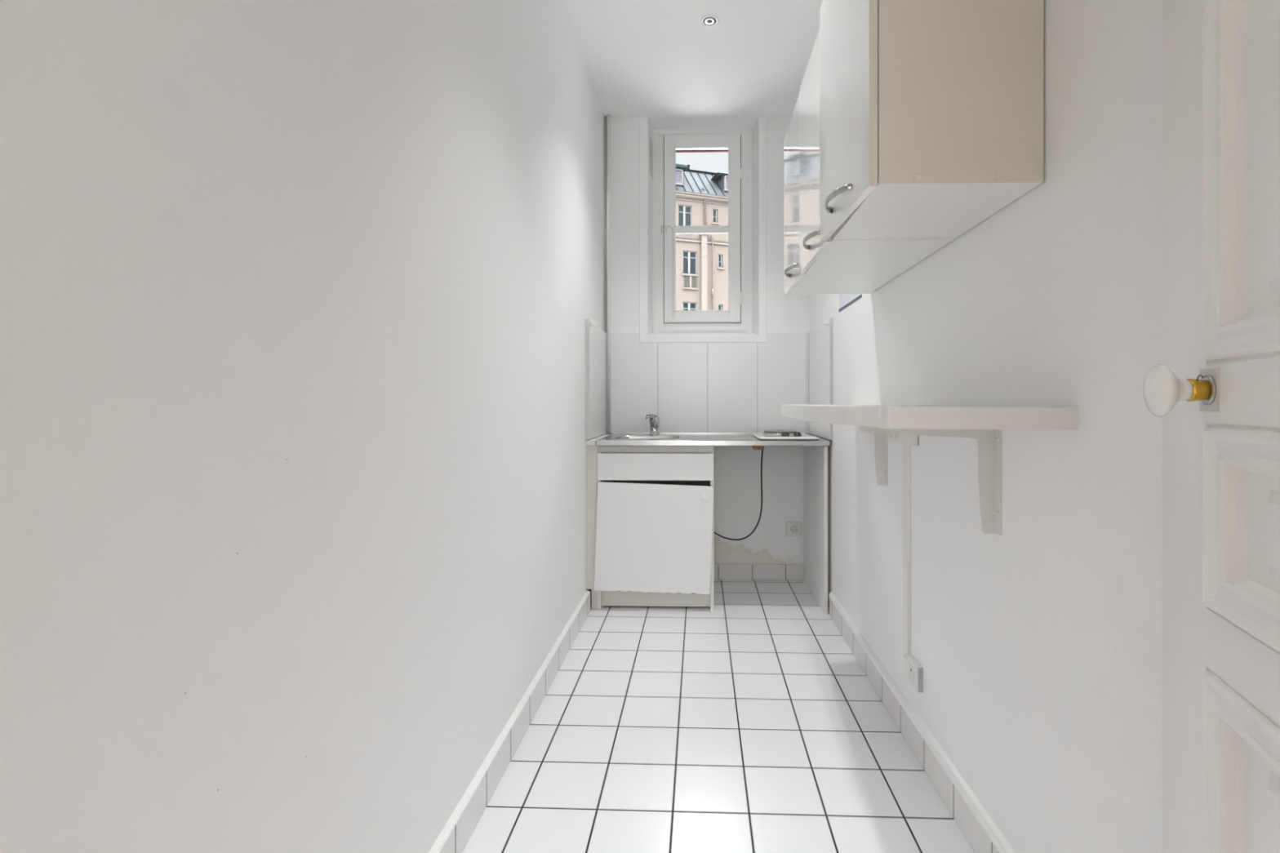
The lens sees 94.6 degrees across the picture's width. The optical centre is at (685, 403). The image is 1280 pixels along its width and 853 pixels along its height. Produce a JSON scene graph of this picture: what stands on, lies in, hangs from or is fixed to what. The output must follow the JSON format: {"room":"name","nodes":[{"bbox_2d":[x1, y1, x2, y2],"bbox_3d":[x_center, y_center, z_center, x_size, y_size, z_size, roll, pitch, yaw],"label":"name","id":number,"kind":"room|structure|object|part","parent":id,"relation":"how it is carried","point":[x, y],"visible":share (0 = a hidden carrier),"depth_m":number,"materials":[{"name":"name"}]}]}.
{"room":"kitchen","nodes":[
{"label":"kitchen","id":0,"kind":"room"},
{"bbox_2d":[0,0,604,852],"bbox_3d":[-0.613,-0.348,1.891,0.150,2.997,3.990,0,0,1],"label":"wall","id":1,"kind":"structure","parent":0,"point":[297,297],"depth_m":0.83,"materials":[{"name":"white paint"}]},
{"bbox_2d":[428,591,590,852],"bbox_3d":[-0.537,1.019,1.529,0.020,0.100,3.030,0,0,1],"label":"baseboard","id":2,"kind":"structure","parent":1,"relation":"attached to","point":[457,831],"depth_m":1.70,"materials":[{"name":"white tile"}]},
{"bbox_2d":[585,319,605,439],"bbox_3d":[-0.482,-0.122,3.273,0.044,0.614,0.550,0,0,1],"label":"backsplash","id":3,"kind":"structure","parent":1,"relation":"attached to","point":[595,337],"depth_m":3.17,"materials":[{"name":"white tile"}]},
{"bbox_2d":[564,0,822,129],"bbox_3d":[0.089,-1.797,1.883,1.293,0.100,4.010,0,0,1],"label":"ceiling","id":4,"kind":"structure","parent":0,"point":[656,60],"depth_m":2.96,"materials":[{"name":"white paint"}]},
{"bbox_2d":[700,14,719,26],"bbox_3d":[0.111,-1.744,2.688,0.085,0.006,0.085,0,0,1],"label":"recessed light","id":5,"kind":"object","parent":4,"relation":"in","point":[708,20],"visible":1,"depth_m":2.68,"materials":[{"name":"white metal"}]},
{"bbox_2d":[604,114,810,564],"bbox_3d":[0.134,-0.329,3.712,1.253,2.837,0.272,0,0,1],"label":"wall","id":6,"kind":"structure","parent":0,"point":[737,468],"depth_m":3.57,"materials":[{"name":"white paint"}]},
{"bbox_2d":[604,114,610,432],"bbox_3d":[-0.471,-0.783,3.573,0.041,1.927,0.036,0,0,1],"label":"pipe","id":7,"kind":"object","parent":6,"relation":"attached to","point":[607,119],"visible":0.99,"depth_m":3.56,"materials":[{"name":"white metal"}]},
{"bbox_2d":[648,131,653,178],"bbox_3d":[-0.217,-1.548,3.679,0.004,0.235,0.145,0,0,5],"label":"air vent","id":8,"kind":"object","parent":6,"relation":"in","point":[650,140],"visible":1,"depth_m":3.67,"materials":[{"name":"white plastic"}]},
{"bbox_2d":[675,149,728,152],"bbox_3d":[0.108,-1.762,3.924,0.700,0.137,0.149,0,0,1],"label":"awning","id":9,"kind":"object","parent":6,"relation":"attached to","point":[680,150],"visible":0.13,"depth_m":3.97,"materials":[{"name":"white"}]},
{"bbox_2d":[652,128,752,333],"bbox_3d":[0.113,-1.091,3.762,0.667,1.312,0.093,0,0,1],"label":"window","id":10,"kind":"structure","parent":6,"relation":"in","point":[738,318],"depth_m":3.74,"materials":[{"name":"white"}]},
{"bbox_3d":[0.109,-1.107,3.753,0.485,1.189,0.057,0,0,1],"label":"sash","id":11,"kind":"part","parent":10,"relation":"part of","materials":[{"name":"white"}]},
{"bbox_2d":[639,114,766,342],"bbox_3d":[0.107,-1.057,3.572,0.770,1.380,0.008,0,0,1],"label":"trim","id":12,"kind":"structure","parent":6,"relation":"attached to","point":[644,337],"depth_m":3.57,"materials":[{"name":"white"}]},
{"bbox_2d":[607,333,808,433],"bbox_3d":[0.135,-0.120,3.572,1.220,0.610,0.007,0,0,1],"label":"backsplash","id":13,"kind":"structure","parent":6,"relation":"attached to","point":[691,387],"depth_m":3.57,"materials":[{"name":"white tile"}]},
{"bbox_2d":[714,563,804,580],"bbox_3d":[0.440,1.022,3.561,0.558,0.095,0.014,0,0,1],"label":"baseboard","id":14,"kind":"structure","parent":6,"relation":"attached to","point":[722,571],"depth_m":3.56,"materials":[{"name":"white tile"}]},
{"bbox_2d":[786,521,801,535],"bbox_3d":[0.656,0.761,3.557,0.093,0.084,0.012,0,0,1],"label":"wall socket","id":15,"kind":"object","parent":6,"relation":"attached to","point":[793,528],"visible":1,"depth_m":3.55,"materials":[{"name":"white plastic"}]},
{"bbox_2d":[462,579,974,852],"bbox_3d":[0.085,1.110,1.737,1.293,0.080,3.718,0,0,1],"label":"floor","id":16,"kind":"structure","parent":0,"point":[749,724],"depth_m":1.83,"materials":[{"name":"white tile"}]},
{"bbox_2d":[585,434,611,608],"bbox_3d":[-0.476,0.630,3.275,0.054,0.880,0.545,0,0,1],"label":"strip","id":17,"kind":"object","parent":16,"relation":"on","point":[592,449],"visible":0.73,"depth_m":3.04,"materials":[{"name":"white"}]},
{"bbox_2d":[594,445,714,611],"bbox_3d":[-0.154,0.644,3.282,0.615,0.852,0.556,0,0,1],"label":"base cabinet","id":18,"kind":"object","parent":16,"relation":"on","point":[655,529],"visible":0.86,"depth_m":3.02,"materials":[{"name":"white"}]},
{"bbox_3d":[-0.162,0.692,3.015,0.613,0.572,0.003,0,0,1],"label":"door","id":19,"kind":"part","parent":18,"relation":"part of","materials":[{"name":"white laminate"}]},
{"bbox_3d":[-0.153,0.327,3.024,0.596,0.138,0.018,0,0,1],"label":"drawer","id":20,"kind":"part","parent":18,"relation":"part of","materials":[{"name":"white laminate"}]},
{"bbox_3d":[0.100,0.487,3.002,0.048,0.048,0.010,0,0,1],"label":"door knob","id":21,"kind":"part","parent":18,"relation":"part of","materials":[{"name":"white plastic"}]},
{"bbox_2d":[595,432,830,453],"bbox_3d":[0.145,0.251,3.275,1.186,0.144,0.586,0,0,1],"label":"countertop","id":22,"kind":"structure","parent":18,"relation":"on","point":[616,438],"depth_m":3.00,"materials":[{"name":"silver metal"}]},
{"bbox_2d":[613,436,679,453],"bbox_3d":[-0.212,0.259,3.276,0.358,0.128,0.315,0,0,1],"label":"sink","id":23,"kind":"object","parent":22,"relation":"in","point":[615,437],"depth_m":3.42,"materials":[{"name":"silver metal"}]},
{"bbox_2d":[645,413,659,435],"bbox_3d":[-0.204,0.123,3.445,0.064,0.130,0.174,0,0,21],"label":"faucet","id":24,"kind":"object","parent":22,"relation":"on","point":[654,427],"visible":1,"depth_m":3.48,"materials":[{"name":"silver metal"}]},
{"bbox_3d":[-0.207,0.082,3.424,0.029,0.047,0.136,0,0,9],"label":"spout","id":25,"kind":"part","parent":24,"relation":"part of","materials":[{"name":"silver metal"}]},
{"bbox_3d":[-0.169,0.106,3.495,0.034,0.077,0.016,0,0,22],"label":"lever","id":26,"kind":"part","parent":24,"relation":"part of","materials":[{"name":"silver metal"}]},
{"bbox_2d":[714,445,764,540],"bbox_3d":[0.340,0.508,3.348,0.177,0.581,0.380,0,0,-36],"label":"power cable","id":27,"kind":"object","parent":22,"relation":"hanging from","point":[754,447],"visible":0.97,"depth_m":3.33,"materials":[{"name":"black plastic"}]},
{"bbox_2d":[751,430,819,439],"bbox_3d":[0.539,0.171,3.240,0.309,0.034,0.495,0,0,1],"label":"electric hotplate","id":28,"kind":"object","parent":22,"relation":"on","point":[767,434],"visible":1,"depth_m":3.11,"materials":[{"name":"white metal"}]},
{"bbox_3d":[0.533,0.162,3.303,0.180,0.014,0.180,0,0,1],"label":"burner plate","id":29,"kind":"part","parent":28,"relation":"part of","materials":[{"name":"grey metal"}]},
{"bbox_3d":[0.531,0.164,3.123,0.042,0.020,0.042,0,0,1],"label":"knob","id":30,"kind":"part","parent":28,"relation":"part of","materials":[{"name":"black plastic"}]},
{"bbox_3d":[0.595,0.164,3.121,0.042,0.020,0.042,0,0,1],"label":"knob","id":31,"kind":"part","parent":28,"relation":"part of","materials":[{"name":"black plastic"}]},
{"bbox_2d":[804,445,827,613],"bbox_3d":[0.720,0.644,3.263,0.019,0.852,0.561,0,0,1],"label":"board","id":32,"kind":"object","parent":16,"relation":"on","point":[815,457],"visible":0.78,"depth_m":3.17,"materials":[{"name":"white laminate"}]},
{"bbox_2d":[810,0,1162,852],"bbox_3d":[0.790,-0.348,1.856,0.150,2.997,3.990,0,0,1],"label":"wall","id":33,"kind":"structure","parent":0,"point":[1037,644],"depth_m":1.14,"materials":[{"name":"white paint"}]},
{"bbox_2d":[808,317,832,439],"bbox_3d":[0.732,-0.122,3.255,0.036,0.614,0.595,0,0,1],"label":"backsplash","id":34,"kind":"structure","parent":33,"relation":"attached to","point":[820,339],"depth_m":3.18,"materials":[{"name":"white tile"}]},
{"bbox_2d":[800,419,887,485],"bbox_3d":[0.568,0.172,2.111,0.306,0.248,0.028,0,0,1],"label":"shelf bracket","id":35,"kind":"object","parent":33,"relation":"attached to","point":[880,439],"visible":0.48,"depth_m":2.12,"materials":[{"name":"white metal"}]},
{"bbox_2d":[838,293,862,312],"bbox_3d":[0.733,-0.583,2.627,0.002,0.294,0.400,0,0,1],"label":"paper notice","id":36,"kind":"object","parent":33,"relation":"attached to","point":[845,300],"visible":0.1,"depth_m":2.67,"materials":[{"name":"white paper"}]},
{"bbox_2d":[783,26,954,295],"bbox_3d":[0.527,-0.727,1.922,0.369,0.607,0.768,0,0,1],"label":"upper cabinet","id":37,"kind":"object","parent":33,"relation":"attached to","point":[811,265],"visible":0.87,"depth_m":1.85,"materials":[{"name":"white laminate"}]},
{"bbox_3d":[0.365,-0.463,2.057,0.036,0.014,0.165,0,0,1],"label":"handle","id":38,"kind":"part","parent":37,"relation":"part of","materials":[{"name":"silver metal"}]},
{"bbox_3d":[0.390,-0.727,2.116,0.016,0.607,0.380,0,0,1],"label":"door","id":39,"kind":"part","parent":37,"relation":"part of","materials":[{"name":"white laminate"}]},
{"bbox_3d":[0.355,-0.463,1.672,0.037,0.014,0.165,0,0,1],"label":"handle","id":40,"kind":"part","parent":37,"relation":"part of","materials":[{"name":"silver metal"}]},
{"bbox_3d":[0.379,-0.727,1.733,0.016,0.607,0.375,0,0,1],"label":"door","id":41,"kind":"part","parent":37,"relation":"part of","materials":[{"name":"white laminate"}]},
{"bbox_2d":[887,433,919,446],"bbox_3d":[0.699,0.113,1.857,0.030,0.036,0.284,0,0,1],"label":"wall socket","id":42,"kind":"object","parent":33,"relation":"attached to","point":[903,439],"visible":0.35,"depth_m":1.83,"materials":[{"name":"white plastic"}]},
{"bbox_2d":[902,444,911,657],"bbox_3d":[0.709,0.471,1.884,0.012,0.674,0.042,0,0,1],"label":"cable trunking","id":43,"kind":"object","parent":33,"relation":"attached to","point":[906,449],"visible":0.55,"depth_m":1.87,"materials":[{"name":"white plastic"}]},
{"bbox_2d":[903,653,923,693],"bbox_3d":[0.704,0.831,1.835,0.020,0.078,0.145,0,0,1],"label":"wall socket","id":44,"kind":"object","parent":33,"relation":"attached to","point":[914,671],"visible":1,"depth_m":1.79,"materials":[{"name":"white plastic"}]},
{"bbox_2d":[829,598,999,852],"bbox_3d":[0.697,1.025,1.476,0.016,0.088,2.985,0,0,1],"label":"baseboard","id":45,"kind":"structure","parent":33,"relation":"attached to","point":[975,834],"depth_m":1.74,"materials":[{"name":"white tile"}]},
{"bbox_2d":[828,591,1014,852],"bbox_3d":[0.697,0.968,1.483,0.016,0.028,3.000,0,0,1],"label":"trim","id":46,"kind":"structure","parent":33,"relation":"attached to","point":[996,837],"depth_m":1.65,"materials":[{"name":"white"}]},
{"bbox_2d":[781,404,1079,430],"bbox_3d":[0.522,0.027,1.795,0.381,0.041,1.506,0,0,1],"label":"wall shelf","id":47,"kind":"object","parent":33,"relation":"attached to","point":[883,416],"visible":1,"depth_m":1.07,"materials":[{"name":"white paint"}]},
{"bbox_2d":[859,426,1001,535],"bbox_3d":[0.548,0.172,1.321,0.306,0.248,0.028,0,0,1],"label":"shelf bracket","id":48,"kind":"object","parent":33,"relation":"attached to","point":[989,441],"visible":0.82,"depth_m":1.33,"materials":[{"name":"white metal"}]},
{"bbox_2d":[820,0,1043,240],"bbox_3d":[0.509,-0.727,1.337,0.376,0.607,0.394,0,0,1],"label":"upper cabinet","id":49,"kind":"object","parent":33,"relation":"attached to","point":[931,111],"visible":1,"depth_m":1.14,"materials":[{"name":"white laminate"}]},
{"bbox_3d":[0.341,-0.463,1.337,0.039,0.014,0.163,0,0,1],"label":"handle","id":50,"kind":"part","parent":49,"relation":"part of","materials":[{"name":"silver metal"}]},
{"bbox_3d":[0.363,-0.727,1.341,0.016,0.607,0.389,0,0,-1],"label":"door","id":51,"kind":"part","parent":49,"relation":"part of","materials":[{"name":"white laminate"}]},
{"bbox_3d":[0.534,-0.729,1.142,0.316,0.602,0.002,0,0,1],"label":"panel","id":52,"kind":"part","parent":49,"relation":"part of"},
{"bbox_3d":[0.040,-0.339,-0.071,1.253,2.817,0.100,0,0,1],"label":"wall","id":53,"kind":"structure","parent":0,"visible":0},
{"bbox_2d":[1142,0,1279,852],"bbox_3d":[0.481,0.036,0.389,0.098,2.052,0.800,0,0,19],"label":"door","id":54,"kind":"structure","parent":53,"relation":"in","point":[1215,388],"depth_m":0.63,"materials":[{"name":"white wood"}]},
{"bbox_3d":[0.544,-0.015,0.666,0.045,0.060,0.058,0,0,1],"label":"knob","id":55,"kind":"part","parent":54,"relation":"part of","materials":[{"name":"white ceramic"}]},
{"bbox_3d":[0.580,-0.015,0.651,0.001,0.048,0.040,0,0,19],"label":"lock plate","id":56,"kind":"part","parent":54,"relation":"part of","materials":[{"name":"metal"}]},
{"bbox_3d":[0.494,-0.461,0.385,0.021,0.838,0.575,0,0,19],"label":"moulding","id":57,"kind":"part","parent":54,"relation":"part of","materials":[{"name":"white wood"}]},
{"bbox_3d":[0.494,0.126,0.385,0.021,0.207,0.575,0,0,19],"label":"moulding","id":58,"kind":"part","parent":54,"relation":"part of","materials":[{"name":"white wood"}]},
{"bbox_3d":[0.494,0.582,0.385,0.021,0.576,0.575,0,0,19],"label":"moulding","id":59,"kind":"part","parent":54,"relation":"part of","materials":[{"name":"white wood"}]},
{"bbox_3d":[0.507,-0.461,0.380,0.024,0.838,0.575,0,0,19],"label":"panel","id":60,"kind":"part","parent":54,"relation":"part of","materials":[{"name":"white wood"}]},
{"bbox_3d":[0.507,0.126,0.380,0.024,0.207,0.575,0,0,19],"label":"panel","id":61,"kind":"part","parent":54,"relation":"part of","materials":[{"name":"white wood"}]},
{"bbox_3d":[0.507,0.582,0.380,0.024,0.576,0.575,0,0,19],"label":"panel","id":62,"kind":"part","parent":54,"relation":"part of","materials":[{"name":"white wood"}]},
{"label":"outside","id":63,"kind":"structure","parent":0,"visible":0},
{"bbox_3d":[0.802,10.170,32.090,60.000,0.200,55.800,0,0,1],"label":"ground","id":64,"kind":"structure","parent":63,"visible":0},
{"bbox_2d":[675,164,728,310],"bbox_3d":[-0.544,-1.490,34.121,18.000,23.120,9.260,0,0,-19],"label":"apartment building","id":65,"kind":"structure","parent":64,"relation":"on","point":[701,197],"depth_m":29.93,"materials":[{"name":"beige stone"}]},
{"bbox_3d":[-0.043,-9.340,29.769,0.725,1.300,0.010,0,0,-19],"label":"pane","id":66,"kind":"part","parent":65,"relation":"part of","materials":[{"name":"black"}]},
{"bbox_3d":[0.200,-7.110,29.852,0.742,1.180,0.010,0,0,-19],"label":"pane","id":67,"kind":"part","parent":65,"relation":"part of","materials":[{"name":"black"}]},
{"bbox_3d":[0.200,-4.520,29.852,0.742,1.180,0.010,0,0,-19],"label":"pane","id":68,"kind":"part","parent":65,"relation":"part of","materials":[{"name":"black"}]},
{"bbox_3d":[0.237,-6.475,29.743,0.882,0.070,0.090,0,0,-19],"label":"window sill","id":69,"kind":"part","parent":65,"relation":"part of","materials":[{"name":"stone"}]},
{"bbox_2d":[682,275,697,289],"bbox_3d":[0.263,-6.095,29.736,0.805,0.670,0.080,0,0,-19],"label":"grille","id":70,"kind":"object","parent":65,"relation":"attached to","point":[689,282],"depth_m":29.73,"materials":[{"name":"metal"}]},
{"bbox_3d":[0.893,-10.415,29.931,18.000,0.370,0.320,0,0,-19],"label":"cornice","id":71,"kind":"part","parent":65,"relation":"part of","materials":[{"name":"stone"}]},
{"bbox_3d":[1.510,-9.615,30.301,0.263,0.690,0.010,0,0,-19],"label":"pane","id":72,"kind":"part","parent":65,"relation":"part of","materials":[{"name":"black"}]},
{"bbox_3d":[1.790,-7.322,30.397,0.243,0.685,0.010,0,0,-19],"label":"pane","id":73,"kind":"part","parent":65,"relation":"part of","materials":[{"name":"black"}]}
]}

